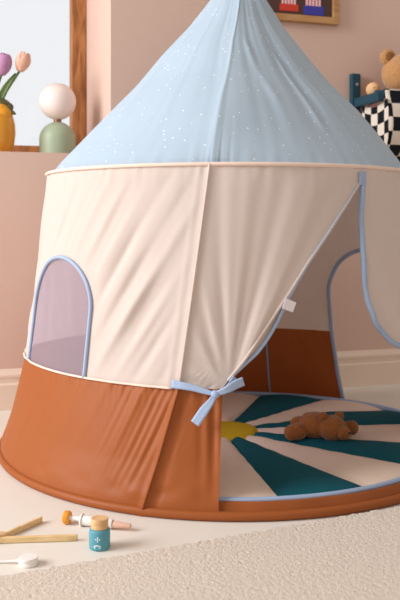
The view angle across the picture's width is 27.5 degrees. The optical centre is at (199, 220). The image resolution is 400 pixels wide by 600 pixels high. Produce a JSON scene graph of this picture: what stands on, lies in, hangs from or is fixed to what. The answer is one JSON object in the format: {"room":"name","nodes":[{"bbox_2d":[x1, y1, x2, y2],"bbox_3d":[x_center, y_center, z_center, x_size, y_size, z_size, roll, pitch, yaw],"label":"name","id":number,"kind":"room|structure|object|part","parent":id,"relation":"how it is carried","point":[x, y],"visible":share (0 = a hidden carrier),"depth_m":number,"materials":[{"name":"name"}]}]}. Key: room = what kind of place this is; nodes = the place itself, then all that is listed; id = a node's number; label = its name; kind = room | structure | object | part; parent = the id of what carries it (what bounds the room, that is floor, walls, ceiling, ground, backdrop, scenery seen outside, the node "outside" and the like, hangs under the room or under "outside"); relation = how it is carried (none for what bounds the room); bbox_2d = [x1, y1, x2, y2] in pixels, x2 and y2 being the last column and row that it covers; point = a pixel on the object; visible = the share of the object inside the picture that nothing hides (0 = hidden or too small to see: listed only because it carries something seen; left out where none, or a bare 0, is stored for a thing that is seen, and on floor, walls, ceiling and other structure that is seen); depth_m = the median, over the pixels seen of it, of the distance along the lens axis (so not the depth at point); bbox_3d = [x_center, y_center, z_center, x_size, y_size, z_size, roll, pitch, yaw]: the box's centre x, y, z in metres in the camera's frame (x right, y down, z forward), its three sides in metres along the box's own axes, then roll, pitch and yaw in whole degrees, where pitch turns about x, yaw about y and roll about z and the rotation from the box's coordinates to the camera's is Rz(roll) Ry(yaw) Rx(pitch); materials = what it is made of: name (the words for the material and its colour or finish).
{"room":"children's room","nodes":[
{"label":"children's room","id":0,"kind":"room"},
{"bbox_2d":[0,0,399,368],"bbox_3d":[0.107,-1.017,2.906,6.800,3.200,0.300,0,0,-17],"label":"wall","id":1,"kind":"structure","parent":0,"point":[125,39],"depth_m":2.68,"materials":[{"name":"pink paint"}]},
{"bbox_2d":[0,98,15,151],"bbox_3d":[-0.650,-0.305,2.628,0.112,0.179,0.112,0,0,-17],"label":"vase","id":2,"kind":"object","parent":1,"relation":"on","point":[7,124],"visible":0.99,"depth_m":2.59,"materials":[{"name":"orange ceramic"}]},
{"bbox_2d":[0,52,11,80],"bbox_3d":[-0.637,-0.427,2.617,0.070,0.225,0.052,0,0,0],"label":"tulip","id":3,"kind":"object","parent":2,"relation":"in","point":[5,59],"visible":1,"depth_m":2.60,"materials":[{"name":"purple plant"}]},
{"bbox_2d":[0,51,30,98],"bbox_3d":[-0.605,-0.430,2.625,0.123,0.232,0.048,0,0,0],"label":"tulip","id":4,"kind":"object","parent":2,"relation":"in","point":[23,60],"visible":0.98,"depth_m":2.62,"materials":[{"name":"pink plant"}]},
{"bbox_3d":[-0.621,-0.399,2.630,0.090,0.172,0.009,0,0,3],"label":"stem","id":5,"kind":"part","parent":4,"relation":"part of","materials":[{"name":"green plant"}]},
{"bbox_2d":[12,0,85,151],"bbox_3d":[-1.156,-0.941,2.691,1.560,1.452,0.060,0,0,-17],"label":"window","id":6,"kind":"structure","parent":1,"relation":"in","point":[77,7],"depth_m":2.89,"materials":[{"name":"brown wood"}]},
{"bbox_2d":[39,83,75,152],"bbox_3d":[-0.470,-0.335,2.695,0.121,0.240,0.121,0,0,0],"label":"table lamp","id":7,"kind":"object","parent":1,"relation":"on","point":[57,101],"visible":0.95,"depth_m":2.65,"materials":[{"name":"white glass"}]},
{"bbox_3d":[-0.470,-0.394,2.695,0.121,0.120,0.121,0,0,0],"label":"lamp shade","id":8,"kind":"part","parent":7,"relation":"part of","materials":[{"name":"white glass"}]},
{"bbox_2d":[0,348,399,410],"bbox_3d":[0.154,0.520,2.755,6.800,0.125,0.016,0,0,-17],"label":"baseboard","id":9,"kind":"structure","parent":1,"relation":"attached to","point":[360,368],"depth_m":2.88,"materials":[{"name":"beige paint"}]},
{"bbox_2d":[267,0,339,25],"bbox_3d":[0.292,-0.943,2.793,0.400,0.520,0.022,0,0,-17],"label":"framed picture","id":10,"kind":"object","parent":1,"relation":"attached to","point":[320,12],"visible":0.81,"depth_m":2.81,"materials":[{"name":"brown wood"}]},
{"bbox_2d":[267,0,331,16],"bbox_3d":[0.291,-0.943,2.797,0.352,0.472,0.006,0,0,-17],"label":"artwork","id":11,"kind":"object","parent":10,"relation":"attached to","point":[282,8],"depth_m":2.81,"materials":[{"name":"multicoloured paper"}]},
{"bbox_2d":[350,73,399,160],"bbox_3d":[0.884,-0.359,2.879,0.685,0.315,0.212,0,0,-17],"label":"rack","id":12,"kind":"object","parent":1,"relation":"attached to","point":[384,118],"visible":0.56,"depth_m":2.72,"materials":[{"name":"teal paint"}]},
{"bbox_3d":[0.575,-0.413,2.785,0.026,0.032,0.165,0,0,-17],"label":"arm","id":13,"kind":"part","parent":12,"relation":"part of","materials":[{"name":"teal paint"}]},
{"bbox_2d":[366,82,379,107],"bbox_3d":[0.598,-0.402,2.823,0.050,0.155,0.048,0,0,-17],"label":"doll","id":14,"kind":"object","parent":12,"relation":"in","point":[371,87],"visible":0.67,"depth_m":2.81,"materials":[{"name":"pink paint"}]},
{"bbox_2d":[380,49,399,100],"bbox_3d":[0.699,-0.417,2.811,0.146,0.349,0.143,0,0,23],"label":"teddy bear","id":15,"kind":"object","parent":12,"relation":"in","point":[390,74],"visible":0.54,"depth_m":2.78},
{"bbox_2d":[0,384,399,575],"bbox_3d":[0.500,0.583,1.050,9.000,0.001,7.100,0,0,0],"label":"floor","id":16,"kind":"structure","parent":0,"point":[20,504],"depth_m":1.56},
{"bbox_2d":[0,553,37,567],"bbox_3d":[-0.383,0.576,1.392,0.218,0.014,0.032,0,0,4],"label":"stethoscope","id":17,"kind":"object","parent":16,"relation":"on","point":[27,560],"visible":1,"depth_m":1.38,"materials":[{"name":"white plastic"}]},
{"bbox_3d":[-0.399,0.579,1.388,0.188,0.009,0.022,0,0,5],"label":"cord","id":18,"kind":"part","parent":17,"relation":"part of","materials":[{"name":"white plastic"}]},
{"bbox_2d":[0,516,77,542],"bbox_3d":[-0.312,0.575,1.493,0.129,0.016,0.128,0,0,-42],"label":"tweezers","id":19,"kind":"object","parent":16,"relation":"on","point":[5,537],"visible":1,"depth_m":1.48,"materials":[{"name":"brown wood"}]},
{"bbox_3d":[-0.339,0.577,1.530,0.007,0.011,0.123,0,0,32],"label":"arm","id":20,"kind":"part","parent":19,"relation":"part of","materials":[{"name":"brown wood"}]},
{"bbox_3d":[-0.297,0.577,1.484,0.149,0.011,0.009,0,0,-5],"label":"arm","id":21,"kind":"part","parent":19,"relation":"part of","materials":[{"name":"brown wood"}]},
{"bbox_2d":[62,510,130,528],"bbox_3d":[-0.196,0.571,1.555,0.138,0.027,0.025,0,0,17],"label":"syringe","id":22,"kind":"object","parent":16,"relation":"on","point":[84,520],"visible":0.79,"depth_m":1.55,"materials":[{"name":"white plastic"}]},
{"bbox_3d":[-0.256,0.571,1.573,0.012,0.025,0.025,0,0,17],"label":"plunger knob","id":23,"kind":"part","parent":22,"relation":"part of","materials":[{"name":"orange plastic"}]},
{"bbox_3d":[-0.234,0.571,1.566,0.036,0.008,0.008,0,0,17],"label":"plunger rod","id":24,"kind":"part","parent":22,"relation":"part of","materials":[{"name":"white plastic"}]},
{"bbox_2d":[89,515,109,551],"bbox_3d":[-0.179,0.556,1.457,0.037,0.054,0.038,0,0,0],"label":"bottle","id":25,"kind":"object","parent":16,"relation":"on","point":[99,532],"visible":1,"depth_m":1.44,"materials":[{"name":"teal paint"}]},
{"bbox_3d":[-0.179,0.538,1.457,0.031,0.018,0.031,0,0,0],"label":"wooden lid","id":26,"kind":"part","parent":25,"relation":"part of","materials":[{"name":"brown wood"}]},
{"bbox_2d":[0,0,399,521],"bbox_3d":[0.079,-0.076,2.120,1.227,1.319,1.111,0,0,0],"label":"tent","id":27,"kind":"object","parent":16,"relation":"on","point":[193,244],"visible":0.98,"depth_m":1.75,"materials":[{"name":"beige fabric"}]},
{"bbox_2d":[219,391,399,500],"bbox_3d":[0.071,0.557,2.110,1.144,0.038,1.035,0,0,0],"label":"floor mat","id":28,"kind":"object","parent":27,"relation":"in","point":[258,462],"visible":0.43,"depth_m":1.93,"materials":[{"name":"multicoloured fabric"}]},
{"bbox_2d":[284,411,358,440],"bbox_3d":[0.305,0.512,2.050,0.175,0.074,0.112,0,0,17],"label":"teddy bear","id":29,"kind":"object","parent":28,"relation":"on","point":[313,424],"visible":0.99,"depth_m":2.02},
{"bbox_3d":[0.391,0.562,1.792,0.835,0.026,0.186,0,0,-39],"label":"door sill","id":30,"kind":"part","parent":27,"relation":"part of","materials":[{"name":"fabric"}]},
{"bbox_2d":[0,506,399,599],"bbox_3d":[0.410,0.575,0.990,2.300,0.015,1.206,0,0,-24],"label":"rug","id":31,"kind":"object","parent":16,"relation":"on","point":[353,556],"visible":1,"depth_m":1.33,"materials":[{"name":"beige carpet"}]}
]}

